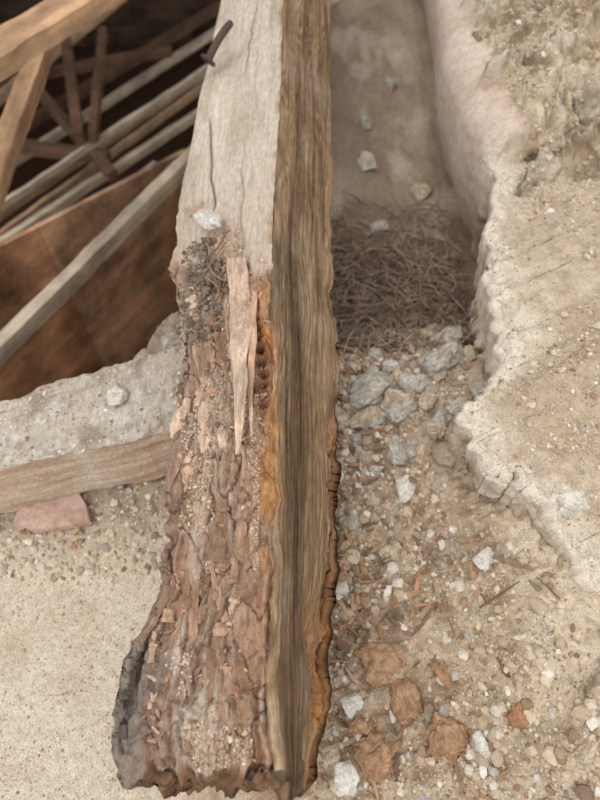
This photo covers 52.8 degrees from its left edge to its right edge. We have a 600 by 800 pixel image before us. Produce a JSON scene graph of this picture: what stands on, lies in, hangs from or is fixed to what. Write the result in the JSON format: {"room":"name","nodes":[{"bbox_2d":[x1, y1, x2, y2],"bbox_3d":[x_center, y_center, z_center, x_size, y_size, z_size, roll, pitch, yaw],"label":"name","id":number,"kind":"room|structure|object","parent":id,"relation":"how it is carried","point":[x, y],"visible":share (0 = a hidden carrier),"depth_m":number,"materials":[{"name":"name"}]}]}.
{"room":"attic","nodes":[
{"label":"attic","id":0,"kind":"room"},
{"bbox_2d":[0,0,217,45],"bbox_3d":[-0.500,-3.446,3.127,5.200,3.500,0.050,0,58,0],"label":"wall","id":1,"kind":"structure","parent":0,"point":[133,22],"depth_m":4.28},
{"bbox_2d":[0,0,599,799],"bbox_3d":[-0.500,-0.688,2.312,5.400,1.703,6.000,0,58,0],"label":"ground","id":2,"kind":"structure","parent":0,"point":[372,42],"depth_m":0.95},
{"bbox_2d":[0,43,59,213],"bbox_3d":[-0.768,-0.841,1.684,0.061,0.147,1.006,2,58,1],"label":"truss chord","id":3,"kind":"object","parent":2,"relation":"on","point":[16,119],"visible":0.63,"depth_m":1.64,"materials":[{"name":"brown wood"}]},
{"bbox_2d":[0,226,103,400],"bbox_3d":[-1.034,-0.017,2.109,0.018,1.290,0.776,28,62,16],"label":"plywood panel","id":4,"kind":"object","parent":2,"relation":"on","point":[62,347],"visible":0.38,"depth_m":2.10,"materials":[{"name":"brown wood"}]},
{"bbox_2d":[14,493,91,532],"bbox_3d":[-0.411,0.185,1.009,0.127,0.026,0.062,-6,59,-4],"label":"fragment","id":5,"kind":"object","parent":2,"relation":"on","point":[71,511],"visible":0.85,"depth_m":1.00,"materials":[{"name":"stone"}]},
{"bbox_2d":[0,0,123,81],"bbox_3d":[-0.649,-0.912,1.491,0.106,0.057,1.012,26,61,15],"label":"truss chord","id":6,"kind":"object","parent":2,"relation":"on","point":[24,37],"visible":1,"depth_m":1.47,"materials":[{"name":"brown wood"}]},
{"bbox_2d":[0,0,126,105],"bbox_3d":[-1.300,-1.773,3.123,0.036,0.299,1.214,37,65,20],"label":"truss web","id":7,"kind":"object","parent":2,"relation":"on","point":[5,90],"visible":0.31,"depth_m":3.15},
{"bbox_2d":[0,479,168,581],"bbox_3d":[-0.437,0.545,1.613,0.631,1.510,0.241,0,58,0],"label":"gravel","id":8,"kind":"object","parent":2,"relation":"on","point":[106,547],"visible":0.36,"depth_m":1.00,"materials":[{"name":"beige gravel"}]},
{"bbox_2d":[0,44,172,86],"bbox_3d":[-1.225,-1.757,3.200,1.107,0.054,0.045,-16,60,-10],"label":"truss web","id":9,"kind":"object","parent":2,"relation":"on","point":[164,51],"visible":0.62,"depth_m":3.23},
{"bbox_2d":[0,346,182,512],"bbox_3d":[-0.575,0.107,0.956,1.129,0.169,0.177,-15,59,-9],"label":"crossbeam","id":10,"kind":"object","parent":2,"relation":"on","point":[109,427],"visible":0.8,"depth_m":0.94,"materials":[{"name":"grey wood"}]},
{"bbox_2d":[111,0,341,799],"bbox_3d":[-0.063,-0.587,1.224,0.271,0.170,2.348,1,58,0],"label":"wood beam","id":11,"kind":"structure","parent":10,"relation":"on","point":[260,158],"depth_m":0.77,"materials":[{"name":"brown wood"}]},
{"bbox_2d":[147,287,247,716],"bbox_3d":[-0.112,0.087,0.753,0.121,0.044,0.609,0,58,0],"label":"flakes","id":12,"kind":"object","parent":11,"relation":"on","point":[168,616],"visible":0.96,"depth_m":0.69,"materials":[{"name":"brown wood"}]},
{"bbox_2d":[175,237,228,345],"bbox_3d":[-0.140,-0.166,0.912,0.093,0.033,0.206,0,58,0],"label":"crumbs","id":13,"kind":"object","parent":11,"relation":"on","point":[200,335],"visible":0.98,"depth_m":0.90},
{"bbox_2d":[140,258,269,762],"bbox_3d":[-0.102,0.071,0.752,0.127,0.052,0.654,0,58,0],"label":"crumbs","id":14,"kind":"object","parent":11,"relation":"on","point":[182,644],"visible":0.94,"depth_m":0.66,"materials":[{"name":"brown wood"}]},
{"bbox_2d":[192,209,220,229],"bbox_3d":[-0.146,-0.285,0.947,0.046,0.020,0.043,0,58,0],"label":"chip","id":15,"kind":"object","parent":11,"relation":"on","point":[209,220],"visible":1,"depth_m":0.94,"materials":[{"name":"stone"}]},
{"bbox_2d":[164,201,261,775],"bbox_3d":[-0.109,0.015,0.793,0.118,0.051,0.813,-4,58,-2],"label":"debris","id":16,"kind":"object","parent":11,"relation":"on","point":[245,732],"visible":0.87,"depth_m":0.72,"materials":[{"name":"wood"}]},
{"bbox_2d":[200,231,228,305],"bbox_3d":[-0.126,-0.202,0.915,0.048,0.008,0.150,0,58,0],"label":"twigs","id":17,"kind":"object","parent":11,"relation":"on","point":[219,276],"visible":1,"depth_m":0.91,"materials":[{"name":"wood"}]},
{"bbox_2d":[201,20,233,66],"bbox_3d":[-0.155,-0.688,1.172,0.082,0.064,0.033,-35,65,-20],"label":"nail","id":18,"kind":"object","parent":11,"relation":"on","point":[208,58],"visible":1,"depth_m":1.16,"materials":[{"name":"brown metal"}]},
{"bbox_2d":[226,257,256,454],"bbox_3d":[-0.075,-0.072,0.818,0.043,0.029,0.330,-4,58,-3],"label":"wood splinter","id":19,"kind":"object","parent":11,"relation":"on","point":[242,320],"visible":1,"depth_m":0.81,"materials":[{"name":"brown wood"}]},
{"bbox_2d":[0,478,187,799],"bbox_3d":[-0.425,0.730,1.514,0.554,1.481,0.654,0,58,0],"label":"grains","id":20,"kind":"object","parent":2,"relation":"on","point":[2,515],"visible":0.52,"depth_m":0.93,"materials":[{"name":"beige sand"}]},
{"bbox_2d":[0,145,190,366],"bbox_3d":[-0.595,-0.558,1.989,0.046,0.067,1.642,25,62,15],"label":"rafter","id":21,"kind":"object","parent":2,"relation":"on","point":[46,303],"visible":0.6,"depth_m":1.90,"materials":[{"name":"brown wood"}]},
{"bbox_2d":[0,109,196,241],"bbox_3d":[-0.951,-0.956,2.707,0.036,0.044,2.038,35,65,20],"label":"rafter","id":22,"kind":"object","parent":2,"relation":"on","point":[94,181],"visible":0.69,"depth_m":2.72,"materials":[{"name":"brown wood"}]},
{"bbox_2d":[0,81,203,235],"bbox_3d":[-1.000,-1.129,2.931,0.028,0.047,2.441,31,63,18],"label":"rafter","id":23,"kind":"object","parent":2,"relation":"on","point":[191,95],"visible":0.67,"depth_m":2.97,"materials":[{"name":"brown wood"}]},
{"bbox_2d":[0,74,205,221],"bbox_3d":[-1.100,-1.289,3.146,0.036,0.054,2.360,32,64,18],"label":"rafter","id":24,"kind":"object","parent":2,"relation":"on","point":[9,210],"visible":0.34,"depth_m":3.10,"materials":[{"name":"brown wood"}]},
{"bbox_2d":[1,63,207,210],"bbox_3d":[-0.925,-1.093,2.627,0.022,0.151,1.864,38,65,21],"label":"rafter","id":25,"kind":"object","parent":2,"relation":"on","point":[70,159],"visible":0.81,"depth_m":2.65,"materials":[{"name":"brown wood"}]},
{"bbox_2d":[15,70,118,182],"bbox_3d":[-1.101,-1.302,2.801,0.049,0.055,1.000,-33,64,-18],"label":"truss web","id":26,"kind":"object","parent":25,"relation":"attached to","point":[100,161],"visible":0.59,"depth_m":2.73},
{"bbox_2d":[21,139,111,162],"bbox_3d":[-1.150,-1.123,2.702,0.608,0.073,0.054,7,59,4],"label":"truss web","id":27,"kind":"object","parent":26,"relation":"attached to","point":[45,149],"visible":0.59,"depth_m":2.68},
{"bbox_2d":[61,37,84,143],"bbox_3d":[-1.050,-1.456,2.780,0.052,0.055,0.830,-13,59,-8],"label":"truss web","id":28,"kind":"object","parent":25,"relation":"attached to","point":[74,101],"visible":0.94,"depth_m":2.71},
{"bbox_2d":[87,26,107,142],"bbox_3d":[-0.932,-1.478,2.793,0.039,0.054,0.856,-6,58,-4],"label":"truss web","id":29,"kind":"object","parent":25,"relation":"on","point":[93,133],"visible":1,"depth_m":2.74},
{"bbox_2d":[34,149,185,366],"bbox_3d":[-0.634,-0.507,2.517,0.018,1.110,0.713,28,62,16],"label":"plywood panel","id":30,"kind":"object","parent":2,"relation":"on","point":[123,303],"visible":0.5,"depth_m":2.35,"materials":[{"name":"brown wood"}]},
{"bbox_2d":[16,27,214,166],"bbox_3d":[-1.150,-1.587,3.331,0.028,0.056,2.500,33,64,18],"label":"rafter","id":31,"kind":"object","parent":2,"relation":"on","point":[129,87],"visible":0.6,"depth_m":3.47,"materials":[{"name":"wood"}]},
{"bbox_2d":[28,0,220,131],"bbox_3d":[-1.301,-1.773,3.505,0.044,0.066,2.640,33,64,19],"label":"rafter","id":32,"kind":"object","parent":2,"relation":"on","point":[41,115],"visible":0.59,"depth_m":3.73,"materials":[{"name":"brown wood"}]},
{"bbox_2d":[134,348,151,357],"bbox_3d":[-0.294,-0.064,1.154,0.052,0.045,0.066,0,58,0],"label":"chunk","id":33,"kind":"object","parent":2,"relation":"on","point":[143,352],"visible":0.13,"depth_m":1.15,"materials":[{"name":"stone"}]},
{"bbox_2d":[138,161,155,171],"bbox_3d":[-0.950,-0.536,2.177,0.023,0.130,1.306,28,62,16],"label":"rafter","id":34,"kind":"object","parent":2,"relation":"on","point":[152,162],"visible":0.05,"depth_m":2.48,"materials":[{"name":"wood"}]},
{"bbox_2d":[160,329,181,350],"bbox_3d":[-0.239,-0.111,1.190,0.073,0.055,0.063,-17,60,-10],"label":"chunk","id":35,"kind":"object","parent":2,"relation":"on","point":[170,339],"visible":0.3,"depth_m":1.16,"materials":[{"name":"stone"}]},
{"bbox_2d":[321,743,340,770],"bbox_3d":[0.040,0.457,0.773,0.026,0.026,0.031,0,58,0],"label":"stone","id":36,"kind":"object","parent":2,"relation":"on","point":[330,755],"visible":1,"depth_m":0.77,"materials":[{"name":"beige stone"}]},
{"bbox_2d":[331,0,343,8],"bbox_3d":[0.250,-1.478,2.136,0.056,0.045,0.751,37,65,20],"label":"stone","id":37,"kind":"object","parent":2,"relation":"on","point":[334,3],"visible":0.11,"depth_m":2.03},
{"bbox_2d":[337,456,345,467],"bbox_3d":[0.066,0.100,0.965,0.020,0.014,0.019,0,58,0],"label":"rubble","id":38,"kind":"object","parent":2,"relation":"on","point":[338,458],"visible":0.56,"depth_m":0.96,"materials":[{"name":"stone"}]},
{"bbox_2d":[335,402,350,432],"bbox_3d":[0.059,0.029,1.016,0.049,0.037,0.052,22,61,13],"label":"rubble","id":39,"kind":"object","parent":2,"relation":"on","point":[342,416],"visible":0.52,"depth_m":1.00,"materials":[{"name":"stone"}]},
{"bbox_2d":[332,760,359,796],"bbox_3d":[0.057,0.476,0.760,0.034,0.027,0.040,0,58,0],"label":"chip","id":40,"kind":"object","parent":2,"relation":"on","point":[346,777],"visible":1,"depth_m":0.75,"materials":[{"name":"stone"}]},
{"bbox_2d":[344,418,350,427],"bbox_3d":[0.071,0.032,1.019,0.031,0.026,0.036,0,58,0],"label":"rubble","id":41,"kind":"object","parent":2,"relation":"on","point":[348,423],"visible":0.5,"depth_m":1.01,"materials":[{"name":"stone"}]},
{"bbox_2d":[338,514,360,531],"bbox_3d":[0.076,0.188,0.924,0.035,0.024,0.030,0,58,0],"label":"chunk","id":42,"kind":"object","parent":2,"relation":"on","point":[353,520],"visible":1,"depth_m":0.92,"materials":[{"name":"stone"}]},
{"bbox_2d":[340,691,363,719],"bbox_3d":[0.071,0.406,0.803,0.030,0.021,0.033,-16,60,-10],"label":"chip","id":43,"kind":"object","parent":2,"relation":"on","point":[353,702],"visible":1,"depth_m":0.80,"materials":[{"name":"stone"}]},
{"bbox_2d":[345,361,360,374],"bbox_3d":[0.094,-0.059,1.079,0.037,0.023,0.021,36,65,20],"label":"rubble","id":44,"kind":"object","parent":2,"relation":"on","point":[354,367],"visible":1,"depth_m":1.07,"materials":[{"name":"stone"}]},
{"bbox_2d":[350,433,361,443],"bbox_3d":[0.090,0.064,0.997,0.029,0.020,0.025,0,58,0],"label":"stone","id":45,"kind":"object","parent":2,"relation":"on","point":[355,437],"visible":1,"depth_m":0.99,"materials":[{"name":"grey stone"}]},
{"bbox_2d":[348,714,376,736],"bbox_3d":[0.082,0.429,0.794,0.039,0.027,0.030,0,58,0],"label":"clod","id":46,"kind":"object","parent":2,"relation":"on","point":[360,726],"visible":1,"depth_m":0.79,"materials":[{"name":"soil"}]},
{"bbox_2d":[354,450,371,464],"bbox_3d":[0.103,0.093,0.976,0.032,0.026,0.028,0,58,0],"label":"rubble","id":47,"kind":"object","parent":2,"relation":"on","point":[364,456],"visible":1,"depth_m":0.97,"materials":[{"name":"stone"}]},
{"bbox_2d":[349,405,382,430],"bbox_3d":[0.111,0.033,1.017,0.059,0.037,0.045,8,59,5],"label":"rubble","id":48,"kind":"object","parent":2,"relation":"on","point":[362,416],"visible":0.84,"depth_m":1.01,"materials":[{"name":"stone"}]},
{"bbox_2d":[360,419,372,430],"bbox_3d":[0.111,0.035,1.022,0.039,0.032,0.043,38,66,21],"label":"rubble","id":49,"kind":"object","parent":2,"relation":"on","point":[365,426],"visible":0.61,"depth_m":1.00,"materials":[{"name":"stone"}]},
{"bbox_2d":[359,114,374,131],"bbox_3d":[0.194,-0.796,1.746,0.046,0.046,0.063,0,58,0],"label":"stone","id":50,"kind":"object","parent":2,"relation":"on","point":[366,123],"depth_m":1.73,"materials":[{"name":"beige stone"}]},
{"bbox_2d":[357,151,377,170],"bbox_3d":[0.183,-0.649,1.659,0.045,0.046,0.068,-15,60,-9],"label":"stone","id":51,"kind":"object","parent":2,"relation":"on","point":[366,161],"depth_m":1.65,"materials":[{"name":"grey stone"}]},
{"bbox_2d":[344,363,393,410],"bbox_3d":[0.118,-0.012,1.039,0.130,0.066,0.064,-40,66,-22],"label":"chunk","id":52,"kind":"object","parent":2,"relation":"on","point":[369,388],"visible":0.83,"depth_m":1.02,"materials":[{"name":"stone"}]},
{"bbox_2d":[353,730,391,781],"bbox_3d":[0.094,0.454,0.769,0.049,0.032,0.053,-28,62,-16],"label":"clod","id":53,"kind":"object","parent":2,"relation":"on","point":[370,753],"visible":1,"depth_m":0.76,"materials":[{"name":"soil"}]},
{"bbox_2d":[366,490,379,506],"bbox_3d":[0.115,0.155,0.953,0.023,0.016,0.030,0,58,0],"label":"rubble","id":54,"kind":"object","parent":2,"relation":"on","point":[374,501],"visible":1,"depth_m":0.95,"materials":[{"name":"stone"}]},
{"bbox_2d":[370,603,380,618],"bbox_3d":[0.110,0.307,0.877,0.016,0.012,0.022,0,58,0],"label":"stone","id":55,"kind":"object","parent":2,"relation":"on","point":[375,608],"visible":1,"depth_m":0.87,"materials":[{"name":"beige stone"}]},
{"bbox_2d":[367,464,385,477],"bbox_3d":[0.120,0.114,0.975,0.024,0.023,0.031,33,64,18],"label":"rubble","id":56,"kind":"object","parent":2,"relation":"on","point":[375,469],"visible":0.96,"depth_m":0.96,"materials":[{"name":"stone"}]},
{"bbox_2d":[367,348,386,359],"bbox_3d":[0.141,-0.078,1.114,0.040,0.026,0.039,0,58,0],"label":"rubble","id":57,"kind":"object","parent":2,"relation":"on","point":[376,353],"visible":0.57,"depth_m":1.11,"materials":[{"name":"stone"}]},
{"bbox_2d":[368,415,386,427],"bbox_3d":[0.131,0.039,1.009,0.020,0.020,0.036,40,66,22],"label":"stone","id":58,"kind":"object","parent":2,"relation":"on","point":[379,420],"visible":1,"depth_m":1.00,"materials":[{"name":"grey stone"}]},
{"bbox_2d":[369,220,388,235],"bbox_3d":[0.198,-0.427,1.509,0.048,0.041,0.041,0,58,0],"label":"stone","id":59,"kind":"object","parent":2,"relation":"on","point":[375,227],"depth_m":1.50,"materials":[{"name":"grey stone"}]},
{"bbox_2d":[353,642,409,687],"bbox_3d":[0.114,0.362,0.831,0.088,0.037,0.061,0,58,0],"label":"clod","id":60,"kind":"object","parent":2,"relation":"on","point":[380,658],"visible":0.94,"depth_m":0.82,"materials":[{"name":"soil"}]},
{"bbox_2d":[376,544,392,561],"bbox_3d":[0.133,0.230,0.912,0.040,0.022,0.026,-18,60,-11],"label":"rubble","id":61,"kind":"object","parent":2,"relation":"on","point":[382,550],"visible":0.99,"depth_m":0.91,"materials":[{"name":"stone"}]},
{"bbox_2d":[383,78,397,92],"bbox_3d":[0.269,-0.943,1.808,0.033,0.046,0.051,-25,61,-14],"label":"stone","id":62,"kind":"object","parent":2,"relation":"on","point":[390,84],"depth_m":1.79,"materials":[{"name":"beige stone"}]},
{"bbox_2d":[382,358,400,372],"bbox_3d":[0.161,-0.057,1.064,0.037,0.025,0.030,0,58,0],"label":"rubble","id":63,"kind":"object","parent":2,"relation":"on","point":[388,365],"visible":0.89,"depth_m":1.06,"materials":[{"name":"stone"}]},
{"bbox_2d":[381,388,410,405],"bbox_3d":[0.160,0.001,1.003,0.048,0.034,0.044,0,58,0],"label":"rubble","id":64,"kind":"object","parent":2,"relation":"on","point":[395,395],"visible":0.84,"depth_m":1.00,"materials":[{"name":"stone"}]},
{"bbox_2d":[388,540,403,560],"bbox_3d":[0.142,0.226,0.909,0.026,0.021,0.031,-21,61,-13],"label":"rubble","id":65,"kind":"object","parent":2,"relation":"on","point":[396,546],"visible":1,"depth_m":0.90,"materials":[{"name":"stone"}]},
{"bbox_2d":[386,433,408,465],"bbox_3d":[0.153,0.084,0.968,0.032,0.032,0.056,-22,61,-13],"label":"chunk","id":66,"kind":"object","parent":2,"relation":"on","point":[396,454],"visible":1,"depth_m":0.96,"materials":[{"name":"stone"}]},
{"bbox_2d":[383,399,417,423],"bbox_3d":[0.165,0.015,0.996,0.053,0.032,0.044,-27,62,-16],"label":"rubble","id":67,"kind":"object","parent":2,"relation":"on","point":[397,413],"visible":0.95,"depth_m":0.98,"materials":[{"name":"stone"}]},
{"bbox_2d":[329,191,475,360],"bbox_3d":[0.167,-0.307,1.344,0.506,0.241,0.687,0,58,0],"label":"twigs","id":68,"kind":"object","parent":2,"relation":"on","point":[355,334],"visible":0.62,"depth_m":1.41,"materials":[{"name":"plant"}]},
{"bbox_2d":[395,474,415,503],"bbox_3d":[0.169,0.141,0.950,0.040,0.027,0.045,0,58,0],"label":"chip","id":69,"kind":"object","parent":2,"relation":"on","point":[405,489],"visible":0.94,"depth_m":0.94,"materials":[{"name":"stone"}]},
{"bbox_2d":[389,678,422,725],"bbox_3d":[0.140,0.397,0.803,0.043,0.035,0.066,0,58,0],"label":"clod","id":70,"kind":"object","parent":2,"relation":"on","point":[405,704],"visible":1,"depth_m":0.79,"materials":[{"name":"soil"}]},
{"bbox_2d":[396,370,418,391],"bbox_3d":[0.184,-0.032,1.025,0.044,0.035,0.048,0,58,0],"label":"chunk","id":71,"kind":"object","parent":2,"relation":"on","point":[405,377],"visible":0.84,"depth_m":1.01,"materials":[{"name":"stone"}]},
{"bbox_2d":[405,343,416,354],"bbox_3d":[0.212,-0.093,1.139,0.034,0.026,0.027,-16,60,-10],"label":"rubble","id":72,"kind":"object","parent":2,"relation":"on","point":[412,344],"visible":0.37,"depth_m":1.13,"materials":[{"name":"stone"}]},
{"bbox_2d":[405,438,418,445],"bbox_3d":[0.185,0.075,0.986,0.030,0.020,0.026,0,58,0],"label":"rubble","id":73,"kind":"object","parent":2,"relation":"on","point":[414,441],"visible":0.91,"depth_m":0.98,"materials":[{"name":"stone"}]},
{"bbox_2d":[405,443,419,458],"bbox_3d":[0.182,0.082,0.980,0.033,0.024,0.033,0,58,0],"label":"rubble","id":74,"kind":"object","parent":2,"relation":"on","point":[412,449],"visible":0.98,"depth_m":0.97,"materials":[{"name":"stone"}]},
{"bbox_2d":[410,493,418,504],"bbox_3d":[0.180,0.153,0.946,0.026,0.017,0.024,0,58,0],"label":"rubble","id":75,"kind":"object","parent":2,"relation":"on","point":[414,500],"visible":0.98,"depth_m":0.94,"materials":[{"name":"stone"}]},
{"bbox_2d":[402,372,431,393],"bbox_3d":[0.200,-0.025,1.020,0.060,0.033,0.034,-33,64,-19],"label":"rubble","id":76,"kind":"object","parent":2,"relation":"on","point":[423,381],"visible":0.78,"depth_m":1.01,"materials":[{"name":"stone"}]},
{"bbox_2d":[409,182,431,202],"bbox_3d":[0.321,-0.545,1.597,0.053,0.056,0.053,-26,62,-15],"label":"stone","id":77,"kind":"object","parent":2,"relation":"on","point":[421,192],"depth_m":1.58,"materials":[{"name":"beige stone"}]},
{"bbox_2d":[415,351,433,366],"bbox_3d":[0.223,-0.065,1.046,0.050,0.031,0.036,0,58,0],"label":"rubble","id":78,"kind":"object","parent":2,"relation":"on","point":[419,361],"visible":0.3,"depth_m":1.04,"materials":[{"name":"stone"}]},
{"bbox_2d":[418,388,437,410],"bbox_3d":[0.206,0.003,0.985,0.031,0.033,0.042,30,63,17],"label":"chunk","id":79,"kind":"object","parent":2,"relation":"on","point":[428,399],"visible":1,"depth_m":0.97,"materials":[{"name":"stone"}]},
{"bbox_2d":[420,326,438,336],"bbox_3d":[0.261,-0.118,1.201,0.050,0.055,0.067,0,58,0],"label":"chunk","id":80,"kind":"object","parent":2,"relation":"on","point":[430,332],"visible":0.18,"depth_m":1.19,"materials":[{"name":"stone"}]},
{"bbox_2d":[421,420,446,440],"bbox_3d":[0.215,0.046,0.970,0.042,0.032,0.040,0,58,0],"label":"rubble","id":81,"kind":"object","parent":2,"relation":"on","point":[436,430],"visible":0.99,"depth_m":0.96,"materials":[{"name":"stone"}]},
{"bbox_2d":[429,323,443,329],"bbox_3d":[0.302,-0.120,1.272,0.111,0.069,0.082,-20,60,-12],"label":"chunk","id":82,"kind":"object","parent":2,"relation":"on","point":[433,324],"visible":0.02,"depth_m":1.26,"materials":[{"name":"stone"}]},
{"bbox_2d":[431,369,448,382],"bbox_3d":[0.236,-0.045,1.017,0.030,0.026,0.046,16,60,10],"label":"rubble","id":83,"kind":"object","parent":2,"relation":"on","point":[439,376],"visible":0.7,"depth_m":1.00,"materials":[{"name":"stone"}]},
{"bbox_2d":[431,406,450,427],"bbox_3d":[0.232,0.034,0.978,0.033,0.029,0.054,36,65,20],"label":"rubble","id":84,"kind":"object","parent":2,"relation":"on","point":[440,415],"visible":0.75,"depth_m":0.97,"materials":[{"name":"stone"}]},
{"bbox_2d":[420,340,465,377],"bbox_3d":[0.245,-0.069,1.026,0.097,0.056,0.051,-36,65,-20],"label":"chunk","id":85,"kind":"object","parent":2,"relation":"on","point":[434,362],"visible":0.87,"depth_m":1.01,"materials":[{"name":"stone"}]},
{"bbox_2d":[429,325,462,345],"bbox_3d":[0.275,-0.105,1.117,0.064,0.054,0.047,-19,60,-11],"label":"chunk","id":86,"kind":"object","parent":2,"relation":"on","point":[450,331],"visible":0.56,"depth_m":1.10,"materials":[{"name":"stone"}]},
{"bbox_2d":[317,345,575,799],"bbox_3d":[0.183,0.188,0.893,0.380,0.124,0.717,0,58,0],"label":"chips","id":87,"kind":"object","parent":2,"relation":"on","point":[445,679],"visible":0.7,"depth_m":0.86,"materials":[{"name":"wood"}]},
{"bbox_2d":[442,631,450,642],"bbox_3d":[0.201,0.325,0.828,0.014,0.010,0.019,0,58,0],"label":"stone","id":88,"kind":"object","parent":2,"relation":"on","point":[445,639],"visible":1,"depth_m":0.82,"materials":[{"name":"white stone"}]},
{"bbox_2d":[425,710,469,767],"bbox_3d":[0.188,0.430,0.769,0.057,0.041,0.067,0,58,0],"label":"clod","id":89,"kind":"object","parent":2,"relation":"on","point":[448,737],"visible":1,"depth_m":0.76,"materials":[{"name":"soil"}]},
{"bbox_2d":[304,339,599,799],"bbox_3d":[0.296,0.214,0.917,0.632,0.256,0.914,0,58,0],"label":"gravel","id":90,"kind":"object","parent":2,"relation":"on","point":[557,755],"visible":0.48,"depth_m":0.81,"materials":[{"name":"beige gravel"}]},
{"bbox_2d":[444,395,468,418],"bbox_3d":[0.255,0.015,0.967,0.047,0.036,0.036,-38,66,-21],"label":"rubble","id":91,"kind":"object","parent":2,"relation":"on","point":[454,407],"visible":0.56,"depth_m":0.95,"materials":[{"name":"stone"}]},
{"bbox_2d":[463,345,475,358],"bbox_3d":[0.288,-0.080,1.034,0.020,0.017,0.032,-12,59,-7],"label":"rubble","id":92,"kind":"object","parent":2,"relation":"on","point":[468,349],"visible":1,"depth_m":1.03,"materials":[{"name":"stone"}]},
{"bbox_2d":[468,379,487,396],"bbox_3d":[0.297,-0.011,0.963,0.048,0.036,0.041,-14,59,-9],"label":"rubble","id":93,"kind":"object","parent":2,"relation":"on","point":[475,387],"visible":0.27,"depth_m":0.95,"materials":[{"name":"stone"}]},
{"bbox_2d":[471,729,489,759],"bbox_3d":[0.225,0.428,0.749,0.016,0.014,0.035,-17,60,-10],"label":"stone","id":94,"kind":"object","parent":2,"relation":"on","point":[479,741],"visible":1,"depth_m":0.75,"materials":[{"name":"white stone"}]},
{"bbox_2d":[472,595,488,612],"bbox_3d":[0.247,0.278,0.826,0.024,0.017,0.030,0,58,0],"label":"stone","id":95,"kind":"object","parent":2,"relation":"on","point":[475,603],"visible":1,"depth_m":0.82,"materials":[{"name":"beige stone"}]},
{"bbox_2d":[471,546,492,569],"bbox_3d":[0.259,0.221,0.842,0.040,0.018,0.027,-30,63,-17],"label":"chip","id":96,"kind":"object","parent":2,"relation":"on","point":[482,559],"visible":1,"depth_m":0.83,"materials":[{"name":"stone"}]},
{"bbox_2d":[422,0,599,592],"bbox_3d":[0.854,-0.837,1.489,1.300,0.783,3.412,0,58,0],"label":"wall","id":97,"kind":"structure","parent":2,"relation":"on","point":[483,134],"depth_m":1.02,"materials":[{"name":"beige concrete"}]},
{"bbox_2d":[468,170,599,584],"bbox_3d":[0.467,-0.034,0.856,0.473,0.203,0.945,0,58,0],"label":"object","id":98,"kind":"structure","parent":97,"relation":"on","point":[578,548],"depth_m":0.91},
{"bbox_2d":[474,0,599,469],"bbox_3d":[0.547,-0.476,1.048,0.528,0.323,1.896,0,58,0],"label":"grains","id":99,"kind":"object","parent":97,"relation":"on","point":[595,327],"depth_m":1.04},
{"bbox_2d":[553,490,590,518],"bbox_3d":[0.362,0.133,0.808,0.050,0.031,0.051,-12,59,-7],"label":"chip","id":100,"kind":"object","parent":97,"relation":"on","point":[571,503],"visible":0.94,"depth_m":0.80,"materials":[{"name":"stone"}]},
{"bbox_2d":[504,702,528,728],"bbox_3d":[0.272,0.392,0.747,0.030,0.019,0.027,-32,63,-18],"label":"clod","id":101,"kind":"object","parent":2,"relation":"on","point":[516,717],"visible":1,"depth_m":0.74,"materials":[{"name":"soil"}]},
{"bbox_2d":[515,549,530,564],"bbox_3d":[0.309,0.218,0.837,0.021,0.017,0.025,0,58,0],"label":"stone","id":102,"kind":"object","parent":2,"relation":"on","point":[524,557],"visible":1,"depth_m":0.83,"materials":[{"name":"beige stone"}]},
{"bbox_2d":[532,644,546,658],"bbox_3d":[0.300,0.316,0.760,0.016,0.013,0.019,0,58,0],"label":"stone","id":103,"kind":"object","parent":2,"relation":"on","point":[539,651],"visible":1,"depth_m":0.76,"materials":[{"name":"beige stone"}]},
{"bbox_2d":[573,740,598,766],"bbox_3d":[0.325,0.397,0.681,0.034,0.014,0.020,-27,62,-16],"label":"stone","id":104,"kind":"object","parent":2,"relation":"on","point":[585,753],"visible":1,"depth_m":0.68,"materials":[{"name":"beige stone"}]},
{"bbox_2d":[585,672,599,705],"bbox_3d":[0.370,0.342,0.712,0.064,0.034,0.046,-21,61,-13],"label":"stone","id":105,"kind":"object","parent":2,"relation":"on","point":[592,691],"visible":1,"depth_m":0.71,"materials":[{"name":"beige stone"}]}
]}

